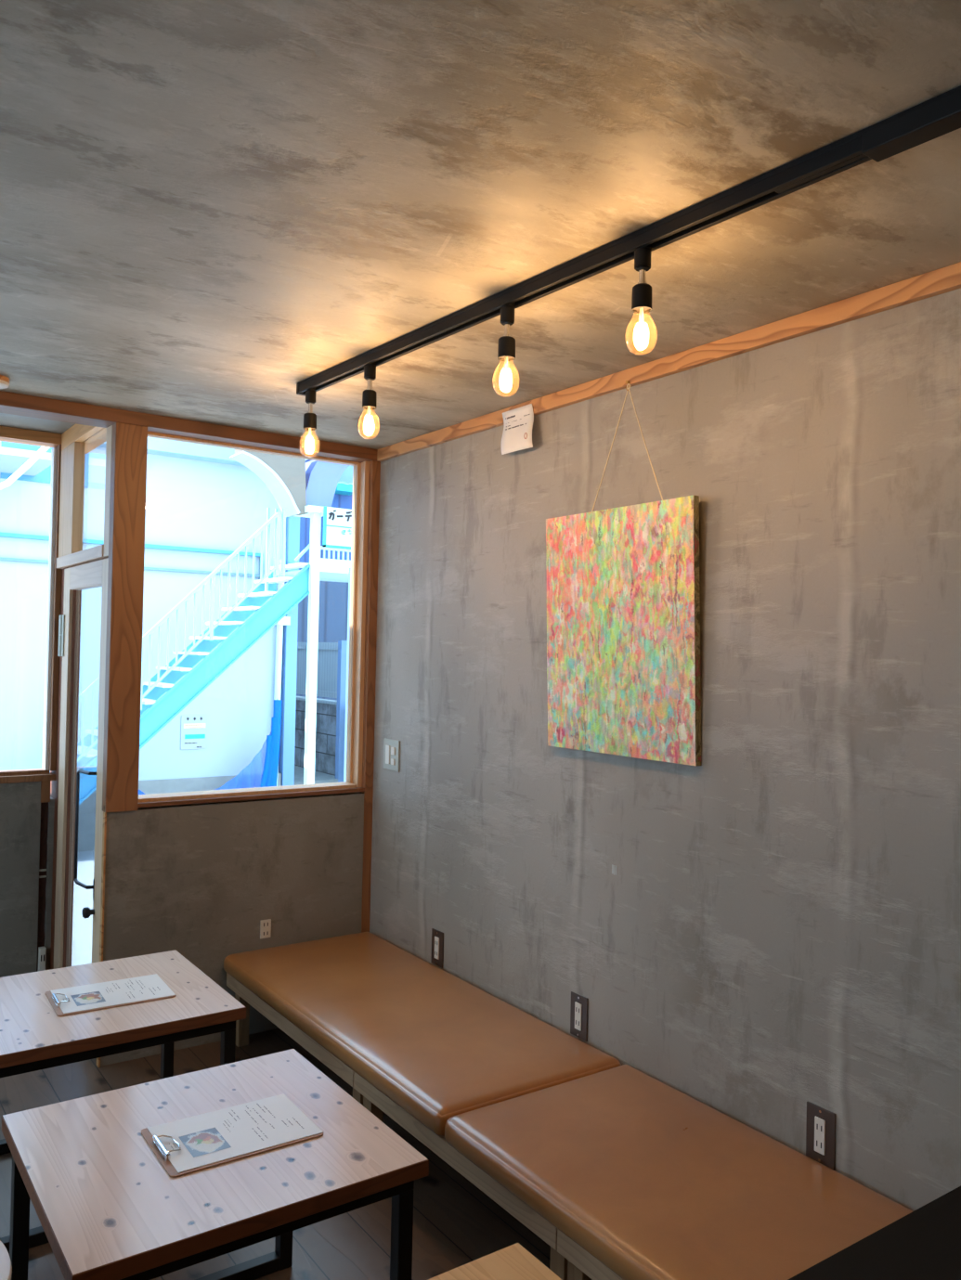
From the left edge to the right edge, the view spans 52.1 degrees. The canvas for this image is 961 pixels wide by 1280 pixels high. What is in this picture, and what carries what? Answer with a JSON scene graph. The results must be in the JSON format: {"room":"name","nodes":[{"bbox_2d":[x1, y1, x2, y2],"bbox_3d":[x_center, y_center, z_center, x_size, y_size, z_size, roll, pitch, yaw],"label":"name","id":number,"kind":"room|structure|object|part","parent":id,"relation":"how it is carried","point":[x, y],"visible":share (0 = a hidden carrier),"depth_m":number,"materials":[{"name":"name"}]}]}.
{"room":"cafe","nodes":[
{"label":"cafe","id":0,"kind":"room"},
{"bbox_2d":[0,781,40,977],"bbox_3d":[-2.804,0.944,3.197,2.518,0.840,0.110,2,-1,-35],"label":"wall","id":1,"kind":"structure","parent":0,"point":[19,802],"depth_m":3.83,"materials":[{"name":"paint"}]},
{"bbox_2d":[0,426,61,783],"bbox_3d":[-2.747,-0.163,3.208,2.568,1.377,0.092,2,-1,-35],"label":"window","id":2,"kind":"structure","parent":1,"relation":"in","point":[11,434],"depth_m":3.90,"materials":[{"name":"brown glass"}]},
{"bbox_3d":[-2.759,0.505,3.196,2.568,0.040,0.082,2,-1,-35],"label":"sill","id":3,"kind":"part","parent":2,"relation":"part of","materials":[{"name":"brown wood"}]},
{"bbox_2d":[56,544,108,568],"bbox_3d":[-1.448,-0.302,3.635,0.082,0.042,0.698,2,-1,-35],"label":"lintel","id":4,"kind":"object","parent":2,"relation":"attached to","point":[95,553],"visible":0.62,"depth_m":3.57,"materials":[{"name":"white wood"}]},
{"bbox_2d":[58,441,85,557],"bbox_3d":[-1.591,-0.538,3.821,0.039,0.427,0.228,2,-1,-35],"label":"post","id":5,"kind":"object","parent":4,"relation":"on","point":[72,457],"visible":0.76,"depth_m":3.74,"materials":[{"name":"brown wood"}]},
{"bbox_2d":[82,453,85,532],"bbox_3d":[-1.490,0.357,3.683,0.047,2.285,0.823,2,-1,-30],"label":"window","id":6,"kind":"structure","parent":4,"relation":"attached to","point":[84,454],"depth_m":3.98,"materials":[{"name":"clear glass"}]},
{"bbox_2d":[0,413,75,434],"bbox_3d":[-2.545,-0.974,2.983,2.800,0.248,0.890,2,-1,-35],"label":"ceiling","id":7,"kind":"structure","parent":0,"point":[6,420],"depth_m":3.74,"materials":[{"name":"paint"}]},
{"bbox_2d":[61,423,106,453],"bbox_3d":[-1.427,-0.784,3.648,0.097,0.067,0.698,2,-1,-35],"label":"beam","id":8,"kind":"structure","parent":7,"relation":"attached to","point":[93,436],"depth_m":3.69,"materials":[{"name":"beige wood"}]},
{"bbox_2d":[44,796,54,969],"bbox_3d":[-1.728,1.015,3.950,0.052,0.765,0.110,2,-1,-35],"label":"wall","id":9,"kind":"structure","parent":0,"point":[51,805],"depth_m":3.90,"materials":[{"name":"paint"}]},
{"bbox_2d":[38,946,46,971],"bbox_3d":[-1.729,1.304,3.871,0.024,0.185,0.032,2,-1,-35],"label":"outlet","id":10,"kind":"object","parent":9,"relation":"attached to","point":[42,950],"visible":0.62,"depth_m":3.86,"materials":[{"name":"beige plastic"}]},
{"bbox_2d":[36,780,50,971],"bbox_3d":[-1.744,0.977,3.904,0.034,0.840,0.066,2,-1,-35],"label":"strip","id":11,"kind":"object","parent":9,"relation":"attached to","point":[45,785],"visible":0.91,"depth_m":3.89,"materials":[{"name":"brown wood"}]},
{"bbox_2d":[50,567,81,969],"bbox_3d":[-1.666,0.558,3.922,0.057,1.681,0.205,2,-1,-35],"label":"door frame","id":12,"kind":"structure","parent":9,"relation":"attached to","point":[54,784],"depth_m":3.87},
{"bbox_2d":[53,557,108,969],"bbox_3d":[-1.461,0.556,3.558,0.077,1.665,0.716,2,-1,-35],"label":"door","id":13,"kind":"structure","parent":9,"relation":"in","point":[92,575],"depth_m":3.73,"materials":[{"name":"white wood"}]},
{"bbox_3d":[-1.359,0.665,3.369,0.137,0.436,0.030,1,-1,37],"label":"handle","id":14,"kind":"part","parent":13,"relation":"part of","materials":[{"name":"black metal"}]},
{"bbox_3d":[-1.430,0.556,3.550,0.037,1.665,0.475,2,-1,-35],"label":"rail","id":15,"kind":"part","parent":13,"relation":"part of","materials":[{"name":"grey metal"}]},
{"bbox_3d":[-1.319,0.919,3.314,0.040,0.036,0.036,2,-1,-35],"label":"lock knob","id":16,"kind":"part","parent":13,"relation":"part of","materials":[{"name":"black metal"}]},
{"bbox_2d":[100,791,363,1066],"bbox_3d":[-0.878,0.991,3.545,0.958,0.840,0.107,2,-1,-35],"label":"wall","id":17,"kind":"structure","parent":0,"point":[198,882],"depth_m":3.47,"materials":[{"name":"paint"}]},
{"bbox_2d":[96,811,106,1067],"bbox_3d":[-1.246,0.983,3.232,0.006,0.833,0.024,2,-1,-35],"label":"strip","id":18,"kind":"object","parent":17,"relation":"attached to","point":[104,829],"visible":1,"depth_m":3.23,"materials":[{"name":"brown wood"}]},
{"bbox_2d":[103,425,112,556],"bbox_3d":[-1.220,-0.095,3.328,0.104,1.309,0.067,2,-1,-35],"label":"door frame","id":19,"kind":"structure","parent":17,"relation":"attached to","point":[109,429],"depth_m":3.30,"materials":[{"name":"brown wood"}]},
{"bbox_2d":[102,422,147,813],"bbox_3d":[-1.186,-0.075,3.279,0.104,1.285,0.051,2,-1,-35],"label":"post","id":20,"kind":"object","parent":17,"relation":"on","point":[129,442],"visible":1,"depth_m":3.25,"materials":[{"name":"brown wood"}]},
{"bbox_2d":[103,787,364,808],"bbox_3d":[-0.844,0.564,3.510,0.962,0.014,0.023,2,-1,-35],"label":"sill","id":21,"kind":"structure","parent":17,"relation":"attached to","point":[358,789],"depth_m":3.50,"materials":[{"name":"brown wood"}]},
{"bbox_2d":[138,431,369,802],"bbox_3d":[-0.820,-0.073,3.594,0.858,1.265,0.090,2,-1,-35],"label":"window","id":22,"kind":"structure","parent":17,"relation":"in","point":[166,796],"depth_m":3.81,"materials":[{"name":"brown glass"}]},
{"bbox_2d":[259,918,271,938],"bbox_3d":[-0.776,1.043,3.547,0.039,0.065,0.007,2,-1,-35],"label":"wall outlet","id":23,"kind":"object","parent":17,"relation":"attached to","point":[265,924],"visible":1,"depth_m":3.54,"materials":[{"name":"beige plastic"}]},
{"bbox_2d":[0,1028,550,1279],"bbox_3d":[-0.693,1.435,0.404,4.601,0.120,7.250,2,-1,-35],"label":"floor","id":24,"kind":"structure","parent":0,"point":[456,1223],"depth_m":2.39,"materials":[{"name":"brown wood"}]},
{"bbox_2d":[0,1241,12,1279],"bbox_3d":[-0.811,1.117,1.266,0.360,0.536,0.360,2,-1,-35],"label":"round stool","id":25,"kind":"object","parent":24,"relation":"on","point":[6,1268],"visible":1,"depth_m":1.34,"materials":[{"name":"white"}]},
{"bbox_2d":[0,950,245,1254],"bbox_3d":[-1.017,1.163,2.566,0.613,0.465,0.561,2,-1,-35],"label":"table","id":26,"kind":"object","parent":24,"relation":"on","point":[33,1038],"visible":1,"depth_m":2.46,"materials":[{"name":"brown wood"}]},
{"bbox_3d":[-1.160,1.380,2.762,0.522,0.029,0.030,2,-1,-35],"label":"foot rail","id":27,"kind":"part","parent":26,"relation":"part of","materials":[{"name":"black metal"}]},
{"bbox_3d":[-0.883,1.381,2.365,0.522,0.029,0.030,2,-1,-35],"label":"foot rail","id":28,"kind":"part","parent":26,"relation":"part of","materials":[{"name":"black metal"}]},
{"bbox_2d":[45,973,175,1016],"bbox_3d":[-0.971,0.924,2.579,0.290,0.015,0.197,2,-1,-33],"label":"clipboard","id":29,"kind":"object","parent":26,"relation":"on","point":[133,990],"visible":1,"depth_m":2.57,"materials":[{"name":"paper"}]},
{"bbox_2d":[70,991,105,1006],"bbox_3d":[-1.012,0.925,2.536,0.070,0.001,0.088,2,-1,-33],"label":"food photo","id":30,"kind":"object","parent":29,"relation":"on","point":[95,997],"depth_m":2.54},
{"bbox_3d":[-0.874,0.977,2.370,0.582,0.030,0.030,2,-1,-35],"label":"rail","id":31,"kind":"part","parent":26,"relation":"part of","materials":[{"name":"black metal"}]},
{"bbox_3d":[-0.930,1.200,2.922,0.030,0.404,0.030,2,-1,-35],"label":"leg","id":32,"kind":"part","parent":26,"relation":"part of","materials":[{"name":"black metal"}]},
{"bbox_3d":[-0.653,1.201,2.526,0.030,0.404,0.030,2,-1,-35],"label":"leg","id":33,"kind":"part","parent":26,"relation":"part of","materials":[{"name":"black metal"}]},
{"bbox_2d":[1,1048,428,1279],"bbox_3d":[-0.517,1.165,1.842,0.612,0.465,0.586,2,-1,-35],"label":"table","id":34,"kind":"object","parent":24,"relation":"on","point":[107,1208],"visible":1,"depth_m":1.75,"materials":[{"name":"brown wood"}]},
{"bbox_3d":[-0.889,1.188,1.893,0.030,0.404,0.030,2,-1,-35],"label":"leg","id":35,"kind":"part","parent":34,"relation":"part of","materials":[{"name":"black metal"}]},
{"bbox_2d":[141,1093,323,1177],"bbox_3d":[-0.469,0.925,1.859,0.290,0.015,0.197,2,-1,-34],"label":"clipboard","id":36,"kind":"object","parent":34,"relation":"on","point":[194,1144],"visible":1,"depth_m":1.85,"materials":[{"name":"paper"}]},
{"bbox_2d":[178,1127,231,1157],"bbox_3d":[-0.509,0.927,1.814,0.070,0.001,0.088,2,-1,-34],"label":"food photo","id":37,"kind":"object","parent":36,"relation":"on","point":[208,1141],"depth_m":1.81},
{"bbox_3d":[-0.668,1.381,2.048,0.520,0.029,0.030,2,-1,-35],"label":"foot rail","id":38,"kind":"part","parent":34,"relation":"part of","materials":[{"name":"black metal"}]},
{"bbox_3d":[-0.367,0.979,1.636,0.580,0.030,0.030,2,-1,-35],"label":"rail","id":39,"kind":"part","parent":34,"relation":"part of","materials":[{"name":"black metal"}]},
{"bbox_3d":[-0.438,1.202,2.208,0.030,0.404,0.030,2,-1,-35],"label":"leg","id":40,"kind":"part","parent":34,"relation":"part of","materials":[{"name":"black metal"}]},
{"bbox_3d":[-0.146,1.203,1.791,0.030,0.404,0.030,2,-1,-35],"label":"leg","id":41,"kind":"part","parent":34,"relation":"part of","materials":[{"name":"black metal"}]},
{"bbox_2d":[226,972,622,1279],"bbox_3d":[0.030,1.299,2.627,0.573,0.242,2.405,2,-1,-35],"label":"bench","id":42,"kind":"object","parent":24,"relation":"on","point":[569,1260],"visible":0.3,"depth_m":2.30,"materials":[{"name":"brown wood"}]},
{"bbox_3d":[-0.833,1.296,3.436,0.038,0.230,0.045,2,-1,-35],"label":"leg","id":43,"kind":"part","parent":42,"relation":"part of","materials":[{"name":"brown wood"}]},
{"bbox_3d":[-0.609,1.192,3.066,0.024,0.046,0.953,2,-1,-35],"label":"rail","id":44,"kind":"part","parent":42,"relation":"part of","materials":[{"name":"beige wood"}]},
{"bbox_3d":[-0.326,1.298,2.710,0.038,0.230,0.045,2,-1,-35],"label":"leg","id":45,"kind":"part","parent":42,"relation":"part of","materials":[{"name":"brown wood"}]},
{"bbox_3d":[-0.291,1.298,2.661,0.038,0.230,0.045,2,-1,-35],"label":"leg","id":46,"kind":"part","parent":42,"relation":"part of","materials":[{"name":"brown wood"}]},
{"bbox_2d":[223,931,620,1136],"bbox_3d":[-0.262,1.138,3.035,0.591,0.075,1.420,2,-1,-35],"label":"bench cushion","id":47,"kind":"object","parent":42,"relation":"on","point":[438,1045],"visible":0.9,"depth_m":2.81,"materials":[{"name":"beige leather"}]},
{"bbox_3d":[-0.087,1.194,2.319,0.024,0.046,0.862,2,-1,-35],"label":"rail","id":48,"kind":"part","parent":42,"relation":"part of","materials":[{"name":"beige wood"}]},
{"bbox_3d":[0.170,1.300,2.002,0.038,0.230,0.045,2,-1,-35],"label":"leg","id":49,"kind":"part","parent":42,"relation":"part of","materials":[{"name":"brown wood"}]},
{"bbox_3d":[0.201,1.300,1.956,0.038,0.230,0.045,2,-1,-35],"label":"leg","id":50,"kind":"part","parent":42,"relation":"part of","materials":[{"name":"brown wood"}]},
{"bbox_3d":[0.329,1.196,1.724,0.024,0.046,0.584,2,-1,-35],"label":"rail","id":51,"kind":"part","parent":42,"relation":"part of","materials":[{"name":"beige wood"}]},
{"bbox_2d":[444,1064,912,1279],"bbox_3d":[0.431,1.141,2.045,0.591,0.075,0.992,2,-1,-35],"label":"bench cushion","id":52,"kind":"object","parent":42,"relation":"on","point":[651,1180],"visible":0.89,"depth_m":2.01,"materials":[{"name":"beige leather"}]},
{"bbox_2d":[427,1242,561,1279],"bbox_3d":[-0.028,1.167,1.119,0.609,0.465,0.585,2,-1,-35],"label":"table","id":53,"kind":"object","parent":24,"relation":"on","point":[514,1261],"visible":1,"depth_m":1.47,"materials":[{"name":"yellow wood"}]},
{"bbox_2d":[787,1185,960,1279],"bbox_3d":[0.833,1.172,1.258,0.827,0.495,0.702,2,-1,-35],"label":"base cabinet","id":54,"kind":"object","parent":24,"relation":"on","point":[924,1244],"visible":1,"depth_m":1.48,"materials":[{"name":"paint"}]},
{"bbox_2d":[0,0,960,449],"bbox_3d":[-0.388,-0.935,0.074,4.601,0.300,6.370,2,-1,-35],"label":"ceiling","id":55,"kind":"structure","parent":0,"point":[210,209],"depth_m":1.63,"materials":[{"name":"paint"}]},
{"bbox_2d":[0,374,9,388],"bbox_3d":[-1.439,-0.759,2.885,0.100,0.026,0.100,2,-1,-35],"label":"smoke detector","id":56,"kind":"object","parent":55,"relation":"attached to","point":[4,381],"visible":1,"depth_m":2.88,"materials":[{"name":"white plastic"}]},
{"bbox_2d":[0,390,378,462],"bbox_3d":[-2.240,-0.772,2.581,4.448,0.044,0.119,2,-1,-35],"label":"beam","id":57,"kind":"structure","parent":55,"relation":"attached to","point":[10,403],"depth_m":3.35,"materials":[{"name":"brown wood"}]},
{"bbox_2d":[296,85,960,396],"bbox_3d":[0.149,-0.730,2.005,0.043,0.036,2.220,2,-1,-37],"label":"rail","id":58,"kind":"object","parent":55,"relation":"attached to","point":[939,115],"visible":0.88,"depth_m":1.68,"materials":[{"name":"black metal"}]},
{"bbox_2d":[298,387,316,457],"bbox_3d":[-0.492,-0.631,2.841,0.058,0.205,0.058,2,-1,-35],"label":"lamp","id":59,"kind":"object","parent":58,"relation":"hanging from","point":[309,418],"visible":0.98,"depth_m":2.83,"materials":[{"name":"black metal"}]},
{"bbox_3d":[-0.492,-0.670,2.842,0.017,0.036,0.017,2,-1,-35],"label":"stem","id":60,"kind":"part","parent":59,"relation":"part of","materials":[{"name":"silver metal"}]},
{"bbox_2d":[303,413,316,430],"bbox_3d":[-0.492,-0.632,2.841,0.038,0.044,0.038,2,-1,-35],"label":"socket","id":61,"kind":"object","parent":59,"relation":"attached to","point":[309,419],"depth_m":2.83,"materials":[{"name":"black plastic"}]},
{"bbox_2d":[357,362,378,438],"bbox_3d":[-0.291,-0.630,2.577,0.058,0.205,0.058,2,-1,-35],"label":"lamp","id":62,"kind":"object","parent":58,"relation":"hanging from","point":[368,395],"visible":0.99,"depth_m":2.57,"materials":[{"name":"black plastic"}]},
{"bbox_3d":[-0.292,-0.599,2.576,0.010,0.028,0.010,2,-1,-35],"label":"glass stem","id":63,"kind":"part","parent":62,"relation":"part of","materials":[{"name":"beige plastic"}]},
{"bbox_2d":[362,389,376,409],"bbox_3d":[-0.291,-0.631,2.577,0.038,0.044,0.038,2,-1,-35],"label":"socket","id":64,"kind":"object","parent":62,"relation":"attached to","point":[368,396],"depth_m":2.56,"materials":[{"name":"black plastic"}]},
{"bbox_3d":[-0.290,-0.669,2.577,0.017,0.036,0.017,2,-1,-35],"label":"stem","id":65,"kind":"part","parent":62,"relation":"part of","materials":[{"name":"silver metal"}]},
{"bbox_2d":[491,301,517,396],"bbox_3d":[0.056,-0.628,2.120,0.058,0.205,0.058,2,-1,-35],"label":"lamp","id":66,"kind":"object","parent":58,"relation":"hanging from","point":[506,347],"visible":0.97,"depth_m":2.11,"materials":[{"name":"black plastic"}]},
{"bbox_2d":[497,336,515,361],"bbox_3d":[0.057,-0.629,2.120,0.038,0.044,0.038,2,-1,-35],"label":"socket","id":67,"kind":"object","parent":66,"relation":"attached to","point":[506,347],"depth_m":2.10,"materials":[{"name":"black plastic"}]},
{"bbox_3d":[0.056,-0.597,2.119,0.010,0.028,0.010,2,-1,-35],"label":"glass stem","id":68,"kind":"part","parent":66,"relation":"part of","materials":[{"name":"clear glass"}]},
{"bbox_3d":[0.057,-0.667,2.120,0.017,0.036,0.017,2,-1,-35],"label":"stem","id":69,"kind":"part","parent":66,"relation":"part of","materials":[{"name":"silver metal"}]},
{"bbox_2d":[624,243,657,355],"bbox_3d":[0.296,-0.627,1.804,0.058,0.205,0.058,2,-1,-35],"label":"lamp","id":70,"kind":"object","parent":58,"relation":"hanging from","point":[641,291],"visible":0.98,"depth_m":1.79,"materials":[{"name":"black plastic"}]},
{"bbox_2d":[631,283,651,313],"bbox_3d":[0.296,-0.628,1.804,0.038,0.044,0.038,2,-1,-35],"label":"socket","id":71,"kind":"object","parent":70,"relation":"attached to","point":[641,292],"depth_m":1.79,"materials":[{"name":"black plastic"}]},
{"bbox_3d":[0.296,-0.596,1.804,0.010,0.028,0.010,2,-1,-35],"label":"glass stem","id":72,"kind":"part","parent":70,"relation":"part of","materials":[{"name":"clear glass"}]},
{"bbox_3d":[0.297,-0.666,1.805,0.017,0.036,0.017,2,-1,-35],"label":"stem","id":73,"kind":"part","parent":70,"relation":"part of","materials":[{"name":"silver metal"}]},
{"bbox_2d":[369,287,960,1211],"bbox_3d":[1.401,0.252,1.347,0.150,2.562,6.400,2,-1,-35],"label":"wall","id":74,"kind":"structure","parent":0,"point":[776,929],"depth_m":2.34,"materials":[{"name":"paint"}]},
{"bbox_2d":[356,460,380,932],"bbox_3d":[-0.460,0.365,3.840,0.036,2.118,0.121,2,-1,-35],"label":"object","id":75,"kind":"object","parent":74,"relation":"attached to","point":[374,477],"visible":0.27,"depth_m":3.79,"materials":[{"name":"brown wood"}]},
{"bbox_2d":[383,738,400,771],"bbox_3d":[-0.335,0.431,3.682,0.010,0.114,0.112,2,-1,-35],"label":"light switch","id":76,"kind":"object","parent":74,"relation":"attached to","point":[391,747],"visible":1,"depth_m":3.67,"materials":[{"name":"beige plastic"}]},
{"bbox_2d":[430,928,443,968],"bbox_3d":[-0.149,1.062,3.389,0.009,0.120,0.072,2,-1,-35],"label":"wall outlet","id":77,"kind":"object","parent":74,"relation":"attached to","point":[437,937],"visible":1,"depth_m":3.38,"materials":[{"name":"brown metal"}]},
{"bbox_2d":[569,991,588,1041],"bbox_3d":[0.278,1.064,2.779,0.009,0.120,0.072,2,-1,-35],"label":"wall outlet","id":78,"kind":"object","parent":74,"relation":"attached to","point":[579,1004],"visible":1,"depth_m":2.77,"materials":[{"name":"brown metal"}]},
{"bbox_2d":[376,261,960,461],"bbox_3d":[1.398,-0.708,1.245,0.021,0.044,6.241,2,-1,-35],"label":"trim board","id":79,"kind":"object","parent":74,"relation":"attached to","point":[947,278],"visible":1,"depth_m":2.38,"materials":[{"name":"brown wood"}]},
{"bbox_2d":[501,403,533,454],"bbox_3d":[0.118,-0.651,3.044,0.034,0.139,0.181,2,-1,-35],"label":"paper card","id":80,"kind":"object","parent":79,"relation":"attached to","point":[517,422],"visible":1,"depth_m":3.04,"materials":[{"name":"white paper"}]},
{"bbox_3d":[0.397,-0.685,2.647,0.013,0.029,0.010,2,-1,-35],"label":"hook","id":81,"kind":"object","parent":79,"relation":"attached to","visible":0},
{"bbox_2d":[545,383,700,765],"bbox_3d":[0.372,-0.190,2.662,0.047,1.004,0.578,2,-1,-35],"label":"abstract painting","id":82,"kind":"object","parent":81,"relation":"hanging from","point":[623,588],"visible":1,"depth_m":2.61,"materials":[{"name":"fabric"}]},
{"bbox_3d":[0.398,-0.523,2.631,0.017,0.338,0.276,2,-1,-35],"label":"hanging cord","id":83,"kind":"part","parent":82,"relation":"part of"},
{"bbox_2d":[805,1100,836,1170],"bbox_3d":[0.735,1.072,2.125,0.009,0.120,0.072,2,-1,-35],"label":"wall outlet","id":84,"kind":"object","parent":74,"relation":"attached to","point":[821,1122],"visible":0.99,"depth_m":2.12,"materials":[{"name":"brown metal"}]},
{"label":"outside","id":85,"kind":"structure","parent":0,"visible":0},
{"bbox_2d":[0,446,49,490],"bbox_3d":[-2.583,-0.988,5.513,0.489,0.497,0.034,2,-1,-35],"label":"pipe","id":86,"kind":"object","parent":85,"point":[38,454],"visible":0.6,"depth_m":5.51,"materials":[{"name":"white metal"}]},
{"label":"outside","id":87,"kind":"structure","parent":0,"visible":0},
{"bbox_2d":[293,765,337,785],"bbox_3d":[-1.992,2.142,17.186,7.460,0.870,9.560,2,-1,-35],"label":"ground","id":88,"kind":"structure","parent":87,"point":[319,777],"depth_m":11.71,"materials":[{"name":"grey concrete"}]},
{"bbox_2d":[294,696,336,775],"bbox_3d":[-2.773,1.232,13.501,0.190,0.960,6.700,2,-1,-35],"label":"wall","id":89,"kind":"structure","parent":88,"relation":"on","point":[326,709],"depth_m":12.25,"materials":[{"name":"concrete"}]},
{"bbox_2d":[296,642,337,698],"bbox_3d":[-2.951,0.411,13.756,0.070,0.790,4.675,2,-1,-35],"label":"corrugated fence","id":90,"kind":"object","parent":89,"relation":"on","point":[327,652],"visible":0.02,"depth_m":12.35,"materials":[{"name":"blue metal"}]},
{"bbox_2d":[296,481,352,700],"bbox_3d":[-1.277,-2.778,18.441,9.100,9.030,1.300,2,-1,-35],"label":"building","id":91,"kind":"structure","parent":88,"relation":"on","point":[333,596],"depth_m":16.98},
{"bbox_3d":[-2.389,-2.623,17.115,0.436,0.120,0.400,2,-1,-35],"label":"window sill","id":92,"kind":"part","parent":91,"relation":"part of","materials":[{"name":"blue"}]},
{"bbox_2d":[335,640,347,782],"bbox_3d":[-1.650,0.859,11.640,0.080,1.707,0.090,2,-1,-35],"label":"fence post","id":93,"kind":"object","parent":88,"relation":"on","point":[342,644],"visible":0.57,"depth_m":11.60,"materials":[{"name":"blue metal"}]},
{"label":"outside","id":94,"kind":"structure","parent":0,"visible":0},
{"bbox_2d":[71,850,94,966],"bbox_3d":[-5.202,1.980,7.350,18.000,1.000,10.000,2,-1,-35],"label":"ground","id":95,"kind":"structure","parent":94,"point":[83,898],"depth_m":5.48,"materials":[{"name":"concrete"}]},
{"bbox_2d":[0,437,299,852],"bbox_3d":[-9.147,-0.632,9.361,13.710,5.300,7.030,2,-1,-35],"label":"building","id":96,"kind":"structure","parent":95,"relation":"on","point":[202,504],"depth_m":10.41,"materials":[{"name":"concrete"}]},
{"bbox_2d":[180,715,206,749],"bbox_3d":[-3.083,0.993,10.565,0.278,0.362,0.014,2,-1,-35],"label":"poster","id":97,"kind":"object","parent":96,"relation":"attached to","point":[193,728],"visible":1,"depth_m":10.56,"materials":[{"name":"white paper"}]},
{"bbox_2d":[41,504,350,804],"bbox_3d":[-2.691,0.353,9.870,4.280,3.493,1.340,2,-1,-35],"label":"staircase","id":98,"kind":"structure","parent":95,"relation":"on","point":[192,669],"depth_m":9.63,"materials":[{"name":"metal"}]},
{"bbox_3d":[-2.886,0.020,9.086,2.128,2.619,0.030,2,-1,-35],"label":"handrail","id":99,"kind":"part","parent":98,"relation":"part of","materials":[{"name":"metal"}]},
{"bbox_2d":[229,449,353,517],"bbox_3d":[-1.669,-1.869,10.652,2.422,1.264,1.300,2,-1,-35],"label":"canopy","id":100,"kind":"object","parent":98,"relation":"on","point":[295,484],"visible":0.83,"depth_m":9.81,"materials":[{"name":"metal"}]},
{"bbox_3d":[-1.766,-0.895,9.867,0.215,0.228,0.025,2,-1,-35],"label":"handrail","id":101,"kind":"part","parent":98,"relation":"part of","materials":[{"name":"metal"}]},
{"bbox_3d":[-1.720,-1.304,9.996,0.267,0.060,0.440,2,-1,-35],"label":"post","id":102,"kind":"part","parent":98,"relation":"part of","materials":[{"name":"white metal"}]},
{"bbox_3d":[-1.694,0.402,9.860,0.080,3.373,0.080,2,-1,-35],"label":"post","id":103,"kind":"part","parent":98,"relation":"part of","materials":[{"name":"white metal"}]},
{"bbox_2d":[320,545,350,560],"bbox_3d":[-1.141,-0.873,10.298,1.313,0.125,0.030,2,-1,-35],"label":"railing","id":104,"kind":"object","parent":98,"relation":"attached to","point":[333,549],"depth_m":10.04,"materials":[{"name":"white metal"}]},
{"bbox_2d":[322,506,351,549],"bbox_3d":[-1.162,-1.115,10.066,0.966,0.400,0.045,2,-1,-35],"label":"sign","id":105,"kind":"object","parent":98,"relation":"attached to","point":[337,523],"visible":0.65,"depth_m":9.86,"materials":[{"name":"white"}]},
{"bbox_2d":[215,698,281,789],"bbox_3d":[-2.665,1.375,10.404,1.158,1.506,0.130,2,-1,-35],"label":"net","id":106,"kind":"object","parent":95,"relation":"on","point":[262,771],"visible":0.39,"depth_m":10.64,"materials":[{"name":"blue fabric"}]},
{"bbox_2d":[343,567,350,781],"bbox_3d":[-1.270,0.643,9.608,0.070,2.703,0.080,2,-1,-35],"label":"pole","id":107,"kind":"object","parent":95,"relation":"on","point":[349,572],"visible":0.07,"depth_m":9.61,"materials":[{"name":"metal"}]}
]}

